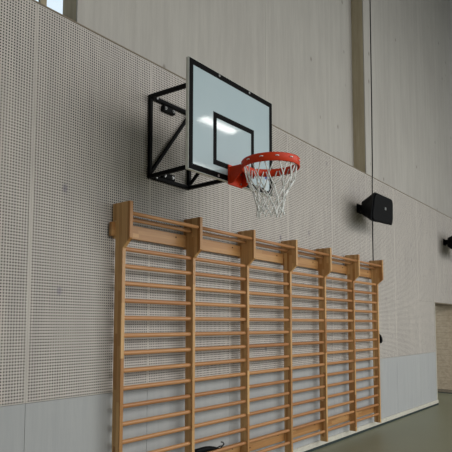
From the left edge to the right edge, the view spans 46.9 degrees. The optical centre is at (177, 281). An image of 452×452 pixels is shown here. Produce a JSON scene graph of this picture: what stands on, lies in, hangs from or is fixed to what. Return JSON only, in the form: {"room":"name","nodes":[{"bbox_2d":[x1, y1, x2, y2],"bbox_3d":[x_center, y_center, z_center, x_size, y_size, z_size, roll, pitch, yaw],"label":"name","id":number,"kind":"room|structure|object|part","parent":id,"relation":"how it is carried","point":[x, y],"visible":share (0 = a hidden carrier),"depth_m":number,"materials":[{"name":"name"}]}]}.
{"room":"sports hall","nodes":[
{"label":"sports hall","id":0,"kind":"room"},
{"bbox_2d":[0,0,451,451],"bbox_3d":[2.497,-3.247,8.541,0.550,11.300,21.500,-3,-6,43],"label":"wall","id":1,"kind":"structure","parent":0,"point":[74,101],"depth_m":5.62,"materials":[{"name":"white wood"}]},
{"bbox_3d":[-1.589,1.399,3.398,0.020,1.035,1.274,-3,-6,43],"label":"plain panel","id":2,"kind":"part","parent":1,"relation":"part of","materials":[{"name":"grey paint"}]},
{"bbox_3d":[-1.571,-0.692,3.555,0.022,3.151,1.274,-3,-6,43],"label":"perforated panel","id":3,"kind":"part","parent":1,"relation":"part of","materials":[{"name":"white wood"}]},
{"bbox_2d":[36,0,62,14],"bbox_3d":[-1.340,-3.288,4.321,0.035,2.115,1.710,-3,-6,43],"label":"window","id":4,"kind":"structure","parent":1,"relation":"in","point":[57,5],"depth_m":4.54,"materials":[{"name":"clear glass"}]},
{"bbox_3d":[-0.947,-3.230,4.744,0.008,2.020,0.550,-3,-6,43],"label":"pane","id":5,"kind":"part","parent":4,"relation":"part of","materials":[{"name":"clear glass"}]},
{"bbox_3d":[-0.724,1.477,4.335,0.020,1.035,1.274,-3,-6,43],"label":"plain panel","id":6,"kind":"part","parent":1,"relation":"part of","materials":[{"name":"grey paint"}]},
{"bbox_3d":[-0.706,-0.614,4.492,0.022,3.151,1.274,-3,-6,43],"label":"perforated panel","id":7,"kind":"part","parent":1,"relation":"part of","materials":[{"name":"white wood"}]},
{"bbox_2d":[63,0,124,46],"bbox_3d":[-0.724,-5.687,4.953,0.219,7.005,0.540,-3,-6,43],"label":"trim","id":8,"kind":"structure","parent":1,"relation":"attached to","point":[106,18],"depth_m":4.62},
{"bbox_3d":[0.142,1.554,5.272,0.020,1.035,1.274,-3,-6,43],"label":"plain panel","id":9,"kind":"part","parent":1,"relation":"part of","materials":[{"name":"grey paint"}]},
{"bbox_3d":[0.160,-0.537,5.428,0.022,3.151,1.274,-3,-6,43],"label":"perforated panel","id":10,"kind":"part","parent":1,"relation":"part of","materials":[{"name":"white wood"}]},
{"bbox_2d":[147,56,299,217],"bbox_3d":[0.385,-1.167,4.583,1.504,1.338,1.206,-3,-6,43],"label":"goal","id":11,"kind":"object","parent":1,"relation":"attached to","point":[229,126],"visible":1,"depth_m":4.37,"materials":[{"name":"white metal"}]},
{"bbox_3d":[-0.260,-1.399,4.982,0.036,0.824,0.036,-3,-6,43],"label":"wall frame post","id":12,"kind":"part","parent":11,"relation":"part of","materials":[{"name":"black metal"}]},
{"bbox_3d":[-0.095,-1.037,5.133,0.043,0.056,0.170,-3,-6,43],"label":"fixing plate","id":13,"kind":"part","parent":11,"relation":"part of","materials":[{"name":"black metal"}]},
{"bbox_3d":[-0.089,-1.716,5.184,0.043,0.056,0.170,-3,-6,43],"label":"fixing plate","id":14,"kind":"part","parent":11,"relation":"part of","materials":[{"name":"black metal"}]},
{"bbox_3d":[0.054,-1.784,4.724,0.811,0.090,0.036,-3,-6,43],"label":"support arm","id":15,"kind":"part","parent":11,"relation":"part of","materials":[{"name":"black metal"}]},
{"bbox_3d":[0.048,-1.026,4.667,0.809,0.036,0.036,-3,-6,43],"label":"support arm","id":16,"kind":"part","parent":11,"relation":"part of","materials":[{"name":"black metal"}]},
{"bbox_3d":[-0.064,-1.775,5.221,0.036,0.036,0.533,-3,-6,43],"label":"wall frame rail","id":17,"kind":"part","parent":11,"relation":"part of","materials":[{"name":"black metal"}]},
{"bbox_3d":[-0.070,-0.989,5.162,0.036,0.036,0.533,-3,-6,43],"label":"wall frame rail","id":18,"kind":"part","parent":11,"relation":"part of","materials":[{"name":"black metal"}]},
{"bbox_3d":[0.126,-1.365,5.400,0.036,0.824,0.036,-3,-6,43],"label":"wall frame post","id":19,"kind":"part","parent":11,"relation":"part of","materials":[{"name":"black metal"}]},
{"bbox_3d":[0.433,-0.991,5.084,0.809,0.036,0.036,-3,-6,43],"label":"support arm","id":20,"kind":"part","parent":11,"relation":"part of","materials":[{"name":"black metal"}]},
{"bbox_3d":[0.501,-0.903,4.454,0.012,0.170,0.200,-3,-6,43],"label":"mount plate","id":21,"kind":"part","parent":11,"relation":"part of","materials":[{"name":"red metal"}]},
{"bbox_2d":[32,0,451,218],"bbox_3d":[2.609,-1.887,8.325,0.224,0.012,21.500,-3,-6,43],"label":"trim","id":22,"kind":"structure","parent":1,"relation":"attached to","point":[37,2],"depth_m":5.09,"materials":[{"name":"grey wood"}]},
{"bbox_2d":[109,200,383,451],"bbox_3d":[1.406,0.804,6.494,0.248,2.660,5.725,-3,-6,43],"label":"wall bars","id":23,"kind":"object","parent":1,"relation":"attached to","point":[122,229],"visible":1,"depth_m":5.78,"materials":[{"name":"brown wood"}]},
{"bbox_3d":[0.067,-0.406,5.241,0.034,0.125,1.926,-3,-6,43],"label":"rail","id":24,"kind":"part","parent":23,"relation":"part of","materials":[{"name":"brown wood"}]},
{"bbox_2d":[195,441,223,451],"bbox_3d":[0.328,1.693,5.261,0.048,0.068,0.484,-3,-6,43],"label":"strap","id":25,"kind":"object","parent":23,"relation":"on","point":[205,448],"visible":0.98,"depth_m":5.21,"materials":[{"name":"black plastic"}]},
{"bbox_3d":[0.051,1.804,5.073,0.028,0.130,1.926,-3,-6,43],"label":"rail","id":26,"kind":"part","parent":23,"relation":"part of","materials":[{"name":"brown wood"}]},
{"bbox_3d":[1.337,1.919,6.465,0.028,0.130,1.864,-3,-6,43],"label":"rail","id":27,"kind":"part","parent":23,"relation":"part of","materials":[{"name":"brown wood"}]},
{"bbox_3d":[1.354,-0.291,6.633,0.034,0.125,1.864,-3,-6,43],"label":"rail","id":28,"kind":"part","parent":23,"relation":"part of","materials":[{"name":"brown wood"}]},
{"bbox_3d":[2.624,2.035,7.857,0.028,0.130,1.926,-3,-6,43],"label":"rail","id":29,"kind":"part","parent":23,"relation":"part of","materials":[{"name":"brown wood"}]},
{"bbox_3d":[2.640,-0.175,8.025,0.034,0.125,1.926,-3,-6,43],"label":"rail","id":30,"kind":"part","parent":23,"relation":"part of","materials":[{"name":"brown wood"}]},
{"bbox_3d":[1.008,1.632,6.208,0.020,1.035,1.274,-3,-6,43],"label":"plain panel","id":31,"kind":"part","parent":1,"relation":"part of","materials":[{"name":"grey paint"}]},
{"bbox_3d":[1.026,-0.459,6.365,0.022,3.151,1.274,-3,-6,43],"label":"perforated panel","id":32,"kind":"part","parent":1,"relation":"part of","materials":[{"name":"white wood"}]},
{"bbox_3d":[1.891,-0.382,7.301,0.022,3.151,1.274,-3,-6,43],"label":"perforated panel","id":33,"kind":"part","parent":1,"relation":"part of","materials":[{"name":"white wood"}]},
{"bbox_3d":[1.873,1.710,7.145,0.020,1.035,1.274,-3,-6,43],"label":"plain panel","id":34,"kind":"part","parent":1,"relation":"part of","materials":[{"name":"grey paint"}]},
{"bbox_3d":[2.757,-0.304,8.238,0.022,3.151,1.274,-3,-6,43],"label":"perforated panel","id":35,"kind":"part","parent":1,"relation":"part of","materials":[{"name":"white wood"}]},
{"bbox_3d":[2.739,1.787,8.081,0.020,1.035,1.274,-3,-6,43],"label":"plain panel","id":36,"kind":"part","parent":1,"relation":"part of","materials":[{"name":"grey paint"}]},
{"bbox_2d":[351,0,378,179],"bbox_3d":[3.368,-5.321,9.380,0.219,7.005,0.540,-3,-6,43],"label":"pillar","id":37,"kind":"structure","parent":1,"relation":"attached to","point":[360,9],"depth_m":9.08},
{"bbox_2d":[293,400,438,451],"bbox_3d":[0.489,2.116,5.593,0.042,0.068,15.110,-3,-6,43],"label":"baseboard","id":38,"kind":"structure","parent":1,"relation":"attached to","point":[369,425],"depth_m":8.19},
{"bbox_2d":[304,403,438,451],"bbox_3d":[0.481,2.165,5.577,0.048,0.029,15.080,-3,-6,43],"label":"trim","id":39,"kind":"structure","parent":1,"relation":"attached to","point":[384,423],"depth_m":8.27,"materials":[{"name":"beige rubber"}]},
{"bbox_2d":[370,0,373,260],"bbox_3d":[3.444,-3.950,9.197,0.016,9.585,0.152,-3,-6,43],"label":"cable","id":40,"kind":"object","parent":1,"relation":"attached to","point":[370,0],"visible":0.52,"depth_m":9.12,"materials":[{"name":"black plastic"}]},
{"bbox_2d":[357,192,392,224],"bbox_3d":[3.154,-1.134,8.383,0.440,0.461,0.890,-3,-6,43],"label":"loudspeaker","id":41,"kind":"object","parent":1,"relation":"attached to","point":[376,207],"visible":1,"depth_m":8.18,"materials":[{"name":"black plastic"}]},
{"bbox_2d":[372,194,392,223],"bbox_3d":[3.294,-1.143,8.254,0.058,0.428,0.822,-3,-6,43],"label":"grille","id":42,"kind":"object","parent":41,"relation":"attached to","point":[382,206],"depth_m":8.19,"materials":[{"name":"metal"}]},
{"bbox_3d":[3.623,-0.226,9.175,0.022,3.151,1.274,-3,-6,43],"label":"perforated panel","id":43,"kind":"part","parent":1,"relation":"part of","materials":[{"name":"white wood"}]},
{"bbox_3d":[3.604,1.865,9.018,0.020,1.035,1.274,-3,-6,43],"label":"plain panel","id":44,"kind":"part","parent":1,"relation":"part of","materials":[{"name":"grey wood"}]},
{"bbox_3d":[4.488,-0.149,10.111,0.022,3.151,1.274,-3,-6,43],"label":"perforated panel","id":45,"kind":"part","parent":1,"relation":"part of","materials":[{"name":"white wood"}]},
{"bbox_3d":[4.470,1.942,9.955,0.020,1.035,1.274,-3,-6,43],"label":"plain panel","id":46,"kind":"part","parent":1,"relation":"part of","materials":[{"name":"grey wood"}]},
{"bbox_3d":[5.358,-0.608,11.088,0.022,2.075,1.274,-3,-6,43],"label":"perforated panel","id":47,"kind":"part","parent":1,"relation":"part of","materials":[{"name":"white wood"}]},
{"bbox_3d":[5.253,0.956,10.870,0.022,1.074,1.001,-3,-6,43],"label":"perforated panel","id":48,"kind":"part","parent":1,"relation":"part of","materials":[{"name":"white wood"}]},
{"bbox_3d":[5.243,2.011,10.791,0.020,1.035,1.001,-3,-6,43],"label":"plain panel","id":49,"kind":"part","parent":1,"relation":"part of","materials":[{"name":"grey wood"}]},
{"bbox_2d":[434,301,437,399],"bbox_3d":[5.406,1.541,11.383,0.556,2.225,0.030,-3,-6,43],"label":"trim","id":50,"kind":"structure","parent":1,"relation":"attached to","point":[434,301],"depth_m":11.20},
{"bbox_2d":[435,302,451,305],"bbox_3d":[6.119,0.535,12.226,0.556,0.020,2.050,-3,-6,43],"label":"trim","id":51,"kind":"structure","parent":1,"relation":"attached to","point":[436,303],"depth_m":12.11,"materials":[{"name":"brown wood"}]},
{"bbox_3d":[6.224,-0.530,12.024,0.022,2.075,1.274,-3,-6,43],"label":"perforated panel","id":52,"kind":"part","parent":1,"relation":"part of","materials":[{"name":"white wood"}]},
{"bbox_2d":[443,236,451,248],"bbox_3d":[6.356,-0.843,11.846,0.440,0.461,0.890,-3,-6,43],"label":"loudspeaker","id":53,"kind":"object","parent":1,"relation":"attached to","point":[448,242],"visible":1,"depth_m":11.77,"materials":[{"name":"black plastic"}]},
{"bbox_2d":[312,392,451,451],"bbox_3d":[6.329,2.251,4.543,16.000,0.200,21.500,-3,-6,43],"label":"floor","id":54,"kind":"structure","parent":0,"point":[430,429],"depth_m":7.98,"materials":[{"name":"green rubber"}]},
{"bbox_2d":[435,306,451,389],"bbox_3d":[5.972,1.543,13.813,3.004,2.595,0.200,-3,-6,43],"label":"wall","id":55,"kind":"structure","parent":0,"point":[443,314],"depth_m":12.99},
{"bbox_2d":[437,389,451,392],"bbox_3d":[5.896,2.779,13.649,3.004,0.067,0.030,-3,-6,43],"label":"baseboard","id":56,"kind":"structure","parent":55,"relation":"attached to","point":[439,390],"depth_m":12.91,"materials":[{"name":"brown wood"}]}
]}

